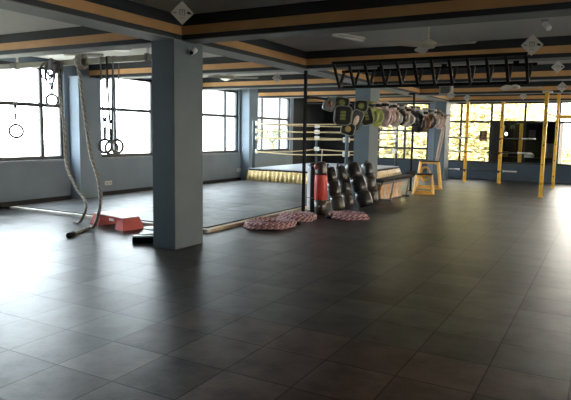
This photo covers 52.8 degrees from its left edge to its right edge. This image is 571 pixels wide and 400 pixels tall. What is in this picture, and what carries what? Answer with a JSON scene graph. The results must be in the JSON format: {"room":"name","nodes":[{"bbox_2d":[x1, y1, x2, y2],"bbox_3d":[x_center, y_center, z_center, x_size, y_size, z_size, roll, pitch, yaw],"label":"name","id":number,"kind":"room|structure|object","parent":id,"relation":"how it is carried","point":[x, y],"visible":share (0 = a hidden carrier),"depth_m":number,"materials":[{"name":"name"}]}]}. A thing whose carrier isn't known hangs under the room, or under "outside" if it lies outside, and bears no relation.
{"room":"exercise studio","nodes":[
{"label":"exercise studio","id":0,"kind":"room"},
{"bbox_2d":[0,56,322,202],"bbox_3d":[-4.779,-1.538,12.921,0.200,3.030,26.100,5,8,29],"label":"wall","id":1,"kind":"structure","parent":0,"point":[18,181],"depth_m":14.28,"materials":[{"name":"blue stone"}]},
{"bbox_2d":[0,60,67,163],"bbox_3d":[-5.490,-1.744,11.489,0.154,2.015,2.620,5,8,29],"label":"window","id":2,"kind":"structure","parent":1,"relation":"in","point":[42,158],"depth_m":12.13,"materials":[{"name":"black metal"}]},
{"bbox_2d":[68,76,102,199],"bbox_3d":[-4.489,-1.376,12.931,0.320,2.715,0.630,5,8,29],"label":"pilaster","id":3,"kind":"object","parent":1,"relation":"attached to","point":[81,169],"visible":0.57,"depth_m":12.75,"materials":[{"name":"paint"}]},
{"bbox_2d":[0,177,240,207],"bbox_3d":[-5.389,0.054,11.821,0.015,0.100,23.300,5,8,29],"label":"baseboard","id":4,"kind":"structure","parent":1,"relation":"attached to","point":[106,193],"depth_m":12.83,"materials":[{"name":"black paint"}]},
{"bbox_2d":[101,78,152,159],"bbox_3d":[-3.829,-2.062,14.462,0.154,2.015,2.860,5,8,29],"label":"window","id":5,"kind":"structure","parent":1,"relation":"in","point":[126,155],"depth_m":14.52,"materials":[{"name":"black metal"}]},
{"bbox_2d":[203,90,239,154],"bbox_3d":[-2.147,-2.384,17.469,0.154,2.015,2.580,5,8,29],"label":"window","id":6,"kind":"structure","parent":1,"relation":"in","point":[224,151],"depth_m":18.02,"materials":[{"name":"black metal"}]},
{"bbox_2d":[240,89,257,179],"bbox_3d":[-1.183,-2.166,18.823,0.320,3.030,0.530,5,8,29],"label":"pilaster","id":7,"kind":"object","parent":1,"relation":"attached to","point":[249,97],"visible":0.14,"depth_m":18.62,"materials":[{"name":"paint"}]},
{"bbox_2d":[258,98,290,152],"bbox_3d":[-0.554,-2.689,20.319,0.154,2.015,2.940,5,8,29],"label":"window","id":8,"kind":"structure","parent":1,"relation":"in","point":[261,117],"depth_m":20.91,"materials":[{"name":"clear glass"}]},
{"bbox_2d":[0,176,570,399],"bbox_3d":[3.201,0.538,9.947,17.300,0.150,28.700,5,8,29],"label":"floor","id":9,"kind":"structure","parent":0,"point":[461,291],"depth_m":5.20,"materials":[{"name":"tile"}]},
{"bbox_2d":[90,211,143,230],"bbox_3d":[-2.763,0.330,9.393,0.980,0.198,0.390,7,9,41],"label":"step","id":10,"kind":"structure","parent":9,"relation":"on","point":[124,222],"depth_m":9.18,"materials":[{"name":"red plastic"}]},
{"bbox_2d":[132,226,152,242],"bbox_3d":[-1.937,0.487,8.246,0.465,0.178,0.430,0,7,-9],"label":"mini stepper","id":11,"kind":"object","parent":9,"relation":"on","point":[142,237],"visible":0.55,"depth_m":8.04,"materials":[{"name":"plastic"}]},
{"bbox_2d":[151,39,202,249],"bbox_3d":[-1.452,-0.728,7.776,0.380,2.715,0.600,5,8,29],"label":"column","id":12,"kind":"structure","parent":9,"relation":"on","point":[177,76],"depth_m":7.58,"materials":[{"name":"paint"}]},
{"bbox_2d":[187,48,197,54],"bbox_3d":[-1.214,-1.939,7.508,0.123,0.113,0.158,5,8,29],"label":"security camera","id":13,"kind":"object","parent":12,"relation":"attached to","point":[190,51],"visible":1,"depth_m":7.49,"materials":[{"name":"white plastic"}]},
{"bbox_2d":[10,180,351,232],"bbox_3d":[-1.290,-0.067,13.601,4.750,0.062,8.200,5,8,29],"label":"exercise mat","id":14,"kind":"object","parent":9,"relation":"on","point":[230,204],"visible":0.55,"depth_m":11.89,"materials":[{"name":"black rubber"}]},
{"bbox_2d":[244,217,301,229],"bbox_3d":[-0.252,0.390,9.643,0.873,0.116,0.927,3,7,18],"label":"coiled rope","id":15,"kind":"object","parent":9,"relation":"on","point":[258,223],"visible":1,"depth_m":9.40,"materials":[{"name":"red fabric"}]},
{"bbox_2d":[277,211,316,221],"bbox_3d":[0.203,0.299,10.494,0.772,0.116,0.763,7,9,45],"label":"coiled rope","id":16,"kind":"object","parent":9,"relation":"on","point":[300,216],"visible":0.88,"depth_m":10.31,"materials":[{"name":"red fabric"}]},
{"bbox_2d":[307,162,314,212],"bbox_3d":[0.560,-0.247,11.397,0.261,0.990,0.261,5,8,29],"label":"bag","id":17,"kind":"object","parent":9,"relation":"on","point":[311,171],"visible":0.65,"depth_m":11.30,"materials":[{"name":"white leather"}]},
{"bbox_2d":[314,150,326,214],"bbox_3d":[0.685,-0.343,11.110,0.250,1.250,0.250,5,8,29],"label":"bag","id":18,"kind":"object","parent":9,"relation":"on","point":[320,186],"visible":1,"depth_m":11.03,"materials":[{"name":"red leather"}]},
{"bbox_2d":[245,121,401,186],"bbox_3d":[1.440,-1.639,19.427,3.786,1.930,4.950,5,8,29],"label":"ring","id":19,"kind":"object","parent":9,"relation":"on","point":[292,173],"visible":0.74,"depth_m":18.18,"materials":[{"name":"white fabric"}]},
{"bbox_2d":[327,164,344,210],"bbox_3d":[0.978,-0.243,11.542,0.492,0.960,0.270,7,9,41],"label":"bag","id":20,"kind":"object","parent":9,"relation":"on","point":[334,191],"visible":0.92,"depth_m":11.45,"materials":[{"name":"brown leather"}]},
{"bbox_2d":[335,163,354,207],"bbox_3d":[1.246,-0.309,12.196,0.498,0.951,0.286,5,8,29],"label":"bag","id":21,"kind":"object","parent":9,"relation":"on","point":[348,198],"visible":0.91,"depth_m":12.11,"materials":[{"name":"brown leather"}]},
{"bbox_2d":[326,210,368,220],"bbox_3d":[1.189,0.285,10.756,0.777,0.116,0.723,3,7,20],"label":"coiled rope","id":22,"kind":"object","parent":9,"relation":"on","point":[347,215],"visible":1,"depth_m":10.53,"materials":[{"name":"red fabric"}]},
{"bbox_2d":[345,160,372,207],"bbox_3d":[1.576,-0.340,12.340,0.667,1.028,0.368,5,8,29],"label":"bag","id":23,"kind":"object","parent":9,"relation":"on","point":[363,197],"visible":0.99,"depth_m":12.23,"materials":[{"name":"black leather"}]},
{"bbox_2d":[352,84,379,199],"bbox_3d":[1.940,-1.377,13.842,0.380,2.715,0.640,5,8,29],"label":"column","id":24,"kind":"structure","parent":9,"relation":"on","point":[366,137],"depth_m":13.58,"materials":[{"name":"paint"}]},
{"bbox_2d":[361,160,378,201],"bbox_3d":[1.912,-0.417,13.002,0.444,0.986,0.324,5,8,29],"label":"bag","id":25,"kind":"object","parent":9,"relation":"on","point":[367,168],"visible":0.8,"depth_m":12.90,"materials":[{"name":"brown leather"}]},
{"bbox_2d":[301,71,449,210],"bbox_3d":[3.004,-1.522,15.233,0.346,2.715,10.414,5,8,29],"label":"rack","id":26,"kind":"object","parent":9,"relation":"on","point":[305,72],"visible":0.63,"depth_m":10.88,"materials":[{"name":"metal"}]},
{"bbox_2d":[322,96,335,111],"bbox_3d":[0.863,-1.903,11.437,0.275,0.301,0.138,0,7,-11],"label":"pad","id":27,"kind":"object","parent":26,"relation":"hanging from","point":[328,105],"visible":0.97,"depth_m":11.38,"materials":[{"name":"black leather"}]},
{"bbox_2d":[335,96,349,106],"bbox_3d":[1.155,-1.989,11.781,0.331,0.264,0.134,2,7,6],"label":"pad","id":28,"kind":"object","parent":26,"relation":"attached to","point":[344,101],"visible":0.62,"depth_m":11.72,"materials":[{"name":"black leather"}]},
{"bbox_2d":[333,99,352,125],"bbox_3d":[1.167,-1.776,11.658,0.388,0.532,0.134,2,7,6],"label":"pad","id":29,"kind":"object","parent":26,"relation":"attached to","point":[343,114],"visible":1,"depth_m":11.61,"materials":[{"name":"black leather"}]},
{"bbox_2d":[340,123,355,135],"bbox_3d":[1.277,-1.682,11.797,0.346,0.743,0.134,2,7,6],"label":"pad","id":30,"kind":"object","parent":26,"relation":"hanging from","point":[349,130],"visible":0.77,"depth_m":11.76,"materials":[{"name":"black leather"}]},
{"bbox_2d":[351,101,363,131],"bbox_3d":[1.503,-1.786,12.298,0.357,0.645,0.138,0,7,-5],"label":"pad","id":31,"kind":"object","parent":26,"relation":"hanging from","point":[358,115],"visible":0.74,"depth_m":12.25,"materials":[{"name":"black leather"}]},
{"bbox_2d":[354,100,367,111],"bbox_3d":[1.643,-2.042,12.480,0.299,0.259,0.134,2,7,6],"label":"pad","id":32,"kind":"object","parent":26,"relation":"attached to","point":[362,105],"visible":0.82,"depth_m":12.42,"materials":[{"name":"black leather"}]},
{"bbox_2d":[362,106,373,125],"bbox_3d":[1.787,-1.891,12.681,0.338,0.518,0.134,2,7,6],"label":"pad","id":33,"kind":"object","parent":26,"relation":"hanging from","point":[368,119],"visible":0.76,"depth_m":12.63,"materials":[{"name":"black leather"}]},
{"bbox_2d":[368,101,378,124],"bbox_3d":[1.936,-1.950,12.903,0.351,0.534,0.234,3,7,19],"label":"glove","id":34,"kind":"object","parent":26,"relation":"hanging from","point":[371,104],"visible":0.53,"depth_m":12.79,"materials":[{"name":"green leather"}]},
{"bbox_2d":[372,101,383,126],"bbox_3d":[2.123,-1.970,13.219,0.377,0.580,0.250,6,9,40],"label":"glove","id":35,"kind":"object","parent":26,"relation":"hanging from","point":[378,106],"visible":0.66,"depth_m":13.16,"materials":[{"name":"green leather"}]},
{"bbox_2d":[381,101,390,124],"bbox_3d":[2.383,-2.074,13.695,0.358,0.551,0.239,6,9,40],"label":"glove","id":36,"kind":"object","parent":26,"relation":"hanging from","point":[385,104],"visible":0.82,"depth_m":13.64,"materials":[{"name":"pink leather"}]},
{"bbox_2d":[390,103,399,124],"bbox_3d":[2.702,-2.141,14.323,0.358,0.551,0.239,5,8,34],"label":"glove","id":37,"kind":"object","parent":26,"relation":"hanging from","point":[394,108],"visible":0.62,"depth_m":14.27,"materials":[{"name":"beige leather"}]},
{"bbox_2d":[391,105,402,126],"bbox_3d":[2.811,-2.124,14.570,0.361,0.546,0.231,4,7,22],"label":"glove","id":38,"kind":"object","parent":26,"relation":"hanging from","point":[400,120],"visible":0.44,"depth_m":14.49,"materials":[{"name":"leather"}]},
{"bbox_2d":[397,104,406,125],"bbox_3d":[2.976,-2.190,14.781,0.363,0.551,0.238,6,8,37],"label":"glove","id":39,"kind":"object","parent":26,"relation":"hanging from","point":[401,106],"visible":0.59,"depth_m":14.68,"materials":[{"name":"black leather"}]},
{"bbox_2d":[401,104,409,125],"bbox_3d":[3.079,-2.212,14.989,0.358,0.551,0.239,5,8,28],"label":"glove","id":40,"kind":"object","parent":26,"relation":"hanging from","point":[405,108],"visible":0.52,"depth_m":14.89,"materials":[{"name":"beige leather"}]},
{"bbox_2d":[404,107,414,127],"bbox_3d":[3.260,-2.195,15.241,0.361,0.546,0.231,3,7,17],"label":"glove","id":41,"kind":"object","parent":26,"relation":"hanging from","point":[411,121],"visible":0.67,"depth_m":15.16,"materials":[{"name":"leather"}]},
{"bbox_2d":[409,106,418,125],"bbox_3d":[3.466,-2.281,15.633,0.363,0.551,0.238,5,8,32],"label":"glove","id":42,"kind":"object","parent":26,"relation":"hanging from","point":[413,108],"visible":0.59,"depth_m":15.53,"materials":[{"name":"black leather"}]},
{"bbox_2d":[414,106,423,125],"bbox_3d":[3.644,-2.303,15.846,0.358,0.551,0.239,4,7,23],"label":"glove","id":43,"kind":"object","parent":26,"relation":"hanging from","point":[421,117],"visible":0.58,"depth_m":15.78,"materials":[{"name":"black leather"}]},
{"bbox_2d":[414,110,425,132],"bbox_3d":[3.779,-2.208,16.156,0.416,0.628,0.266,6,9,39],"label":"glove","id":44,"kind":"object","parent":26,"relation":"hanging from","point":[420,128],"visible":0.41,"depth_m":16.08,"materials":[{"name":"black leather"}]},
{"bbox_2d":[420,109,430,130],"bbox_3d":[3.986,-2.284,16.457,0.417,0.634,0.274,4,7,26],"label":"glove","id":45,"kind":"object","parent":26,"relation":"hanging from","point":[426,117],"visible":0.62,"depth_m":16.34,"materials":[{"name":"brown leather"}]},
{"bbox_2d":[428,110,436,128],"bbox_3d":[4.319,-2.384,17.019,0.361,0.546,0.231,5,8,34],"label":"glove","id":46,"kind":"object","parent":26,"relation":"hanging from","point":[433,123],"visible":0.56,"depth_m":16.94,"materials":[{"name":"black leather"}]},
{"bbox_2d":[435,110,442,127],"bbox_3d":[4.694,-2.496,17.650,0.358,0.551,0.239,6,9,40],"label":"glove","id":47,"kind":"object","parent":26,"relation":"hanging from","point":[438,114],"visible":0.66,"depth_m":17.59,"materials":[{"name":"beige leather"}]},
{"bbox_2d":[435,115,446,160],"bbox_3d":[5.057,-1.973,18.737,0.315,1.636,0.064,5,8,29],"label":"band","id":48,"kind":"object","parent":26,"relation":"hanging from","point":[444,116],"visible":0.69,"depth_m":18.74,"materials":[{"name":"beige fabric"}]},
{"bbox_2d":[377,184,384,198],"bbox_3d":[2.290,-0.195,13.806,0.150,0.365,0.125,7,9,43],"label":"pad","id":49,"kind":"object","parent":9,"relation":"on","point":[380,188],"visible":0.84,"depth_m":13.77,"materials":[{"name":"beige leather"}]},
{"bbox_2d":[376,171,416,200],"bbox_3d":[2.742,-0.372,14.346,0.445,0.627,2.001,5,8,32],"label":"weight bench","id":50,"kind":"object","parent":9,"relation":"on","point":[396,178],"visible":0.84,"depth_m":14.10,"materials":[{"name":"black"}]},
{"bbox_2d":[412,173,433,194],"bbox_3d":[3.704,-0.439,15.395,0.570,0.538,0.590,3,7,15],"label":"box","id":51,"kind":"object","parent":9,"relation":"on","point":[417,175],"visible":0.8,"depth_m":15.18,"materials":[{"name":"orange paint"}]},
{"bbox_2d":[416,160,441,188],"bbox_3d":[4.249,-0.758,17.047,0.770,0.808,0.770,2,7,12],"label":"box","id":52,"kind":"object","parent":9,"relation":"on","point":[420,161],"visible":0.92,"depth_m":16.77,"materials":[{"name":"orange paint"}]},
{"bbox_2d":[432,102,450,180],"bbox_3d":[5.474,-2.055,20.164,0.380,2.715,0.650,5,8,29],"label":"column","id":53,"kind":"structure","parent":9,"relation":"on","point":[445,107],"depth_m":19.94,"materials":[{"name":"paint"}]},
{"bbox_2d":[462,102,469,181],"bbox_3d":[6.174,-1.982,19.637,0.145,2.715,0.145,5,8,29],"label":"post","id":54,"kind":"object","parent":9,"relation":"on","point":[468,103],"visible":1,"depth_m":19.59,"materials":[{"name":"yellow paint"}]},
{"bbox_2d":[447,168,516,172],"bbox_3d":[6.592,-1.001,19.417,2.260,0.090,0.120,5,8,29],"label":"barbell","id":55,"kind":"object","parent":54,"relation":"on","point":[447,168],"visible":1,"depth_m":19.44,"materials":[{"name":"metal"}]},
{"bbox_2d":[447,150,531,153],"bbox_3d":[6.776,-1.597,19.249,2.700,0.090,0.120,5,8,29],"label":"barbell","id":56,"kind":"object","parent":54,"relation":"on","point":[447,150],"visible":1,"depth_m":19.20,"materials":[{"name":"metal"}]},
{"bbox_2d":[448,136,535,139],"bbox_3d":[6.828,-2.056,19.172,2.800,0.090,0.120,5,8,29],"label":"barbell","id":57,"kind":"object","parent":54,"relation":"on","point":[460,137],"visible":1,"depth_m":19.01,"materials":[{"name":"metal"}]},
{"bbox_2d":[497,101,504,182],"bbox_3d":[7.198,-1.917,19.221,0.150,2.715,0.150,5,8,29],"label":"post","id":58,"kind":"object","parent":9,"relation":"on","point":[502,102],"visible":0.98,"depth_m":19.17,"materials":[{"name":"yellow paint"}]},
{"bbox_2d":[517,123,523,161],"bbox_3d":[8.473,-1.754,20.792,0.300,2.070,0.140,5,8,29],"label":"post","id":59,"kind":"object","parent":9,"relation":"on","point":[521,124],"visible":0.52,"depth_m":20.71,"materials":[{"name":"yellow paint"}]},
{"bbox_2d":[497,156,552,159],"bbox_3d":[9.047,-1.202,21.624,2.000,0.800,0.700,5,8,29],"label":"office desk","id":60,"kind":"object","parent":9,"relation":"on","point":[503,156],"visible":0.23,"depth_m":21.27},
{"bbox_2d":[545,144,553,152],"bbox_3d":[9.795,-1.823,21.312,0.400,0.530,0.160,5,8,29],"label":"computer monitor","id":61,"kind":"object","parent":60,"relation":"on","point":[549,147],"visible":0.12,"depth_m":21.28,"materials":[{"name":"grey plastic"}]},
{"bbox_2d":[537,91,552,197],"bbox_3d":[6.766,-1.452,15.031,0.220,2.745,0.450,5,8,29],"label":"post","id":62,"kind":"object","parent":9,"relation":"on","point":[546,104],"visible":1,"depth_m":14.86,"materials":[{"name":"metal"}]},
{"bbox_2d":[550,94,560,187],"bbox_3d":[8.345,-1.885,17.743,0.135,3.030,0.135,5,8,29],"label":"post","id":63,"kind":"object","parent":9,"relation":"on","point":[558,95],"visible":0.84,"depth_m":17.72,"materials":[{"name":"yellow paint"}]},
{"bbox_3d":[10.639,-1.701,16.481,0.150,3.030,0.150,5,8,29],"label":"post","id":64,"kind":"object","parent":9,"relation":"on","visible":0},
{"bbox_2d":[548,112,570,118],"bbox_3d":[8.666,-2.319,15.670,2.655,0.120,3.310,5,8,29],"label":"bar","id":65,"kind":"object","parent":64,"relation":"attached to","point":[549,113],"visible":1,"depth_m":17.47,"materials":[{"name":"yellow paint"}]},
{"bbox_2d":[0,0,570,77],"bbox_3d":[3.253,-2.645,9.577,17.300,0.200,28.700,5,8,29],"label":"ceiling","id":66,"kind":"structure","parent":0,"point":[11,22],"depth_m":8.27,"materials":[{"name":"paint"}]},
{"bbox_2d":[0,26,150,58],"bbox_3d":[-3.849,-2.427,8.934,5.138,0.315,0.324,5,8,29],"label":"beam","id":67,"kind":"structure","parent":66,"relation":"attached to","point":[80,39],"depth_m":8.46,"materials":[{"name":"paint"}]},
{"bbox_2d":[0,48,151,69],"bbox_3d":[-3.752,-2.440,9.541,4.680,0.425,0.328,5,8,29],"label":"bar","id":68,"kind":"object","parent":66,"relation":"hanging from","point":[146,56],"visible":0.52,"depth_m":9.32,"materials":[{"name":"grey metal"}]},
{"bbox_2d":[8,63,23,138],"bbox_3d":[-4.868,-1.779,10.355,0.266,1.340,0.091,-4,8,-35],"label":"ring","id":69,"kind":"object","parent":68,"relation":"hanging from","point":[15,106],"visible":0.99,"depth_m":10.37,"materials":[{"name":"plastic"}]},
{"bbox_2d":[39,58,63,84],"bbox_3d":[-3.965,-2.168,9.705,0.591,0.440,0.099,5,8,29],"label":"strap tangle","id":70,"kind":"object","parent":68,"relation":"hanging from","point":[54,68],"visible":1,"depth_m":9.66,"materials":[{"name":"fabric"}]},
{"bbox_2d":[45,60,58,106],"bbox_3d":[-4.007,-1.984,9.852,0.224,0.790,0.114,-2,7,-24],"label":"ring","id":71,"kind":"object","parent":68,"relation":"hanging from","point":[52,85],"visible":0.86,"depth_m":9.86,"materials":[{"name":"plastic"}]},
{"bbox_2d":[57,54,101,237],"bbox_3d":[-3.248,-0.943,9.063,0.547,2.802,1.797,-2,7,-23],"label":"rope","id":72,"kind":"object","parent":68,"relation":"hanging from","point":[77,60],"visible":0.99,"depth_m":9.34,"materials":[{"name":"fabric"}]},
{"bbox_2d":[97,57,110,153],"bbox_3d":[-2.929,-1.522,9.299,0.242,1.545,0.099,-4,8,-39],"label":"ring","id":73,"kind":"object","parent":68,"relation":"hanging from","point":[105,118],"visible":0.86,"depth_m":9.31,"materials":[{"name":"plastic"}]},
{"bbox_2d":[104,56,118,155],"bbox_3d":[-2.807,-1.497,9.234,0.237,1.575,0.113,5,8,29],"label":"ring","id":74,"kind":"object","parent":68,"relation":"hanging from","point":[111,119],"visible":0.9,"depth_m":9.25,"materials":[{"name":"plastic"}]},
{"bbox_2d":[110,56,123,153],"bbox_3d":[-2.693,-1.503,9.169,0.064,1.545,0.251,6,8,35],"label":"ring","id":75,"kind":"object","parent":68,"relation":"hanging from","point":[116,128],"visible":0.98,"depth_m":9.17,"materials":[{"name":"plastic"}]},
{"bbox_2d":[64,53,103,57],"bbox_3d":[-3.899,-2.804,11.114,0.743,0.071,0.090,-1,7,-19],"label":"tube light","id":76,"kind":"object","parent":66,"relation":"attached to","point":[70,54],"visible":0.54,"depth_m":11.12,"materials":[{"name":"white paint"}]},
{"bbox_2d":[170,1,193,24],"bbox_3d":[-1.092,-2.031,6.075,0.245,0.352,0.013,0,7,-9],"label":"sign","id":77,"kind":"object","parent":66,"relation":"hanging from","point":[181,12],"visible":1,"depth_m":6.08,"materials":[{"name":"plastic"}]},
{"bbox_2d":[89,56,293,79],"bbox_3d":[-2.148,-2.752,11.976,5.138,0.315,0.324,5,8,29],"label":"beam","id":78,"kind":"structure","parent":66,"relation":"attached to","point":[222,65],"depth_m":11.50,"materials":[{"name":"paint"}]},
{"bbox_2d":[0,0,458,103],"bbox_3d":[-0.052,-2.496,10.060,0.404,0.315,25.900,5,8,29],"label":"beam","id":79,"kind":"structure","parent":66,"relation":"attached to","point":[124,17],"depth_m":6.95,"materials":[{"name":"paint"}]},
{"bbox_2d":[207,74,257,80],"bbox_3d":[-1.212,-2.788,12.474,1.117,0.330,1.065,5,8,29],"label":"ceiling fan","id":80,"kind":"object","parent":66,"relation":"hanging from","point":[228,77],"visible":0.74,"depth_m":12.49,"materials":[{"name":"white metal"}]},
{"bbox_2d":[203,74,351,89],"bbox_3d":[-0.457,-3.076,15.000,5.138,0.315,0.324,5,8,29],"label":"beam","id":81,"kind":"structure","parent":66,"relation":"attached to","point":[288,80],"depth_m":14.82,"materials":[{"name":"paint"}]},
{"bbox_2d":[258,87,406,98],"bbox_3d":[1.389,-3.430,18.302,5.138,0.315,0.324,5,8,29],"label":"beam","id":82,"kind":"structure","parent":66,"relation":"attached to","point":[323,92],"depth_m":18.43,"materials":[{"name":"paint"}]},
{"bbox_2d":[329,33,364,41],"bbox_3d":[0.921,-2.430,8.574,0.700,0.071,0.070,-4,9,-39],"label":"tube light","id":83,"kind":"object","parent":66,"relation":"attached to","point":[336,35],"visible":0.82,"depth_m":8.55,"materials":[{"name":"white paint"}]},
{"bbox_2d":[307,96,435,103],"bbox_3d":[3.128,-3.763,21.413,5.138,0.315,0.324,5,8,29],"label":"beam","id":84,"kind":"structure","parent":66,"relation":"attached to","point":[392,99],"depth_m":20.78,"materials":[{"name":"paint"}]},
{"bbox_2d":[182,0,570,43],"bbox_3d":[3.712,-1.820,4.772,11.358,0.315,0.324,5,8,29],"label":"beam","id":85,"kind":"structure","parent":66,"relation":"attached to","point":[321,17],"depth_m":6.28,"materials":[{"name":"paint"}]},
{"bbox_2d":[386,26,476,53],"bbox_3d":[1.960,-2.141,7.438,1.014,0.350,1.132,5,8,29],"label":"ceiling fan","id":86,"kind":"object","parent":66,"relation":"hanging from","point":[423,46],"visible":0.9,"depth_m":7.38,"materials":[{"name":"white metal"}]},
{"bbox_2d":[306,35,570,70],"bbox_3d":[5.413,-2.146,7.814,11.358,0.315,0.324,5,8,29],"label":"beam","id":87,"kind":"structure","parent":66,"relation":"attached to","point":[555,48],"depth_m":9.23,"materials":[{"name":"paint"}]},
{"bbox_2d":[332,52,537,88],"bbox_3d":[2.111,-1.972,8.953,3.200,0.404,1.265,5,8,29],"label":"truss","id":88,"kind":"object","parent":87,"relation":"hanging from","point":[528,70],"visible":1,"depth_m":8.76,"materials":[{"name":"metal"}]},
{"bbox_2d":[439,86,452,94],"bbox_3d":[4.206,-2.956,15.048,0.320,0.415,0.227,5,8,29],"label":"ceiling speaker","id":89,"kind":"object","parent":66,"relation":"hanging from","point":[443,90],"visible":0.55,"depth_m":14.97},
{"bbox_2d":[440,86,449,92],"bbox_3d":[4.152,-2.864,14.962,0.240,0.170,0.008,5,8,29],"label":"grille","id":90,"kind":"object","parent":89,"relation":"attached to","point":[443,89],"depth_m":14.96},
{"bbox_2d":[374,63,570,84],"bbox_3d":[7.104,-2.470,10.838,11.358,0.315,0.324,5,8,29],"label":"beam","id":91,"kind":"structure","parent":66,"relation":"attached to","point":[541,72],"depth_m":12.24,"materials":[{"name":"paint"}]},
{"bbox_2d":[420,81,570,95],"bbox_3d":[8.950,-2.823,14.140,11.358,0.315,0.324,5,8,29],"label":"beam","id":92,"kind":"structure","parent":66,"relation":"attached to","point":[546,85],"depth_m":15.70,"materials":[{"name":"paint"}]},
{"bbox_2d":[449,93,570,101],"bbox_3d":[10.689,-3.157,17.252,11.358,0.315,0.324,5,8,29],"label":"beam","id":93,"kind":"structure","parent":66,"relation":"attached to","point":[567,96],"depth_m":18.92,"materials":[{"name":"paint"}]},
{"bbox_2d":[499,84,541,89],"bbox_3d":[5.660,-2.854,13.963,1.042,0.320,1.077,5,8,29],"label":"ceiling fan","id":94,"kind":"object","parent":66,"relation":"hanging from","point":[515,86],"visible":0.68,"depth_m":13.96,"materials":[{"name":"white metal"}]},
{"bbox_2d":[521,34,543,55],"bbox_3d":[3.352,-2.150,7.812,0.285,0.372,0.013,4,7,22],"label":"sign","id":95,"kind":"object","parent":66,"relation":"hanging from","point":[532,44],"visible":1,"depth_m":7.82,"materials":[{"name":"plastic"}]},
{"bbox_2d":[541,19,551,30],"bbox_3d":[3.275,-2.197,7.231,0.093,0.147,0.146,0,7,-12],"label":"spotlight","id":96,"kind":"object","parent":66,"relation":"attached to","point":[546,25],"visible":1,"depth_m":7.21,"materials":[{"name":"white paint"}]},
{"bbox_2d":[551,60,564,72],"bbox_3d":[4.835,-2.420,10.198,0.220,0.340,0.013,4,7,24],"label":"sign","id":97,"kind":"object","parent":66,"relation":"hanging from","point":[557,66],"visible":0.98,"depth_m":10.20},
{"bbox_2d":[557,81,567,91],"bbox_3d":[6.843,-2.844,14.220,0.260,0.360,0.013,4,7,25],"label":"sign","id":98,"kind":"object","parent":66,"relation":"hanging from","point":[561,86],"visible":0.97,"depth_m":14.22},
{"bbox_2d":[322,104,353,163],"bbox_3d":[2.517,-2.663,23.622,2.100,3.030,0.200,5,8,29],"label":"wall panel","id":99,"kind":"object","parent":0,"point":[327,116],"visible":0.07,"depth_m":23.82,"materials":[{"name":"black paint"}]},
{"bbox_2d":[377,103,570,183],"bbox_3d":[9.902,-2.071,19.557,14.800,3.030,0.200,5,8,29],"label":"wall","id":100,"kind":"structure","parent":0,"point":[531,173],"depth_m":20.94,"materials":[{"name":"paint"}]},
{"bbox_2d":[378,103,429,160],"bbox_3d":[4.591,-2.670,22.451,2.050,2.220,0.068,5,8,29],"label":"window","id":101,"kind":"structure","parent":100,"relation":"in","point":[404,147],"depth_m":22.42,"materials":[{"name":"clear glass"}]},
{"bbox_2d":[448,101,570,165],"bbox_3d":[8.619,-2.346,20.233,5.930,2.220,0.068,5,8,29],"label":"window","id":102,"kind":"structure","parent":100,"relation":"in","point":[461,121],"depth_m":20.51,"materials":[{"name":"clear glass"}]},
{"bbox_2d":[479,131,486,140],"bbox_3d":[7.212,-2.337,20.992,0.260,0.360,0.018,5,8,29],"label":"poster","id":103,"kind":"object","parent":102,"relation":"attached to","point":[483,134],"visible":0.94,"depth_m":20.99,"materials":[{"name":"brown paper"}]},
{"bbox_2d":[490,123,563,163],"bbox_3d":[9.026,-1.856,21.491,2.240,2.130,2.230,5,8,29],"label":"wall","id":104,"kind":"structure","parent":0,"point":[509,145],"depth_m":22.28,"materials":[{"name":"paint"}]},
{"bbox_2d":[505,123,519,129],"bbox_3d":[8.410,-2.741,21.438,0.456,0.280,0.441,-2,7,-22],"label":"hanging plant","id":105,"kind":"object","parent":104,"relation":"hanging from","point":[511,126],"visible":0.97,"depth_m":21.36,"materials":[{"name":"green plant"}]},
{"label":"outside","id":106,"kind":"structure","parent":0,"visible":0},
{"bbox_2d":[0,145,391,156],"bbox_3d":[9.625,3.805,18.040,320.000,0.300,280.000,5,8,29],"label":"ground","id":107,"kind":"structure","parent":106,"point":[49,150],"depth_m":154.70,"materials":[{"name":"white"}]},
{"bbox_2d":[226,128,285,149],"bbox_3d":[-0.795,-0.393,26.441,4.371,5.782,4.212,5,8,29],"label":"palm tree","id":108,"kind":"object","parent":107,"relation":"on","point":[272,146],"visible":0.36,"depth_m":26.05,"materials":[{"name":"green plant"}]},
{"bbox_2d":[379,125,407,157],"bbox_3d":[4.876,-2.766,34.844,5.046,8.740,3.708,7,9,43],"label":"tree","id":109,"kind":"object","parent":107,"relation":"on","point":[382,136],"visible":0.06,"depth_m":33.57,"materials":[{"name":"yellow plant"}]},
{"bbox_2d":[399,105,455,159],"bbox_3d":[8.421,-2.673,34.536,3.708,8.740,5.046,4,7,21],"label":"tree","id":110,"kind":"object","parent":107,"relation":"on","point":[418,142],"visible":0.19,"depth_m":33.54,"materials":[{"name":"yellow plant"}]},
{"bbox_2d":[423,104,507,160],"bbox_3d":[10.094,-2.632,32.536,5.298,9.177,3.894,-2,7,-25],"label":"tree","id":111,"kind":"object","parent":107,"relation":"on","point":[477,111],"visible":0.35,"depth_m":31.11,"materials":[{"name":"yellow plant"}]},
{"bbox_2d":[474,104,539,159],"bbox_3d":[12.540,-2.084,33.070,3.412,8.041,4.642,-1,7,-13],"label":"tree","id":112,"kind":"object","parent":107,"relation":"on","point":[516,111],"visible":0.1,"depth_m":32.07,"materials":[{"name":"yellow plant"}]},
{"bbox_2d":[489,103,550,120],"bbox_3d":[14.091,-3.389,36.960,5.651,9.789,4.153,1,7,4],"label":"tree","id":113,"kind":"object","parent":107,"relation":"on","point":[538,108],"visible":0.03,"depth_m":36.29,"materials":[{"name":"yellow plant"}]},
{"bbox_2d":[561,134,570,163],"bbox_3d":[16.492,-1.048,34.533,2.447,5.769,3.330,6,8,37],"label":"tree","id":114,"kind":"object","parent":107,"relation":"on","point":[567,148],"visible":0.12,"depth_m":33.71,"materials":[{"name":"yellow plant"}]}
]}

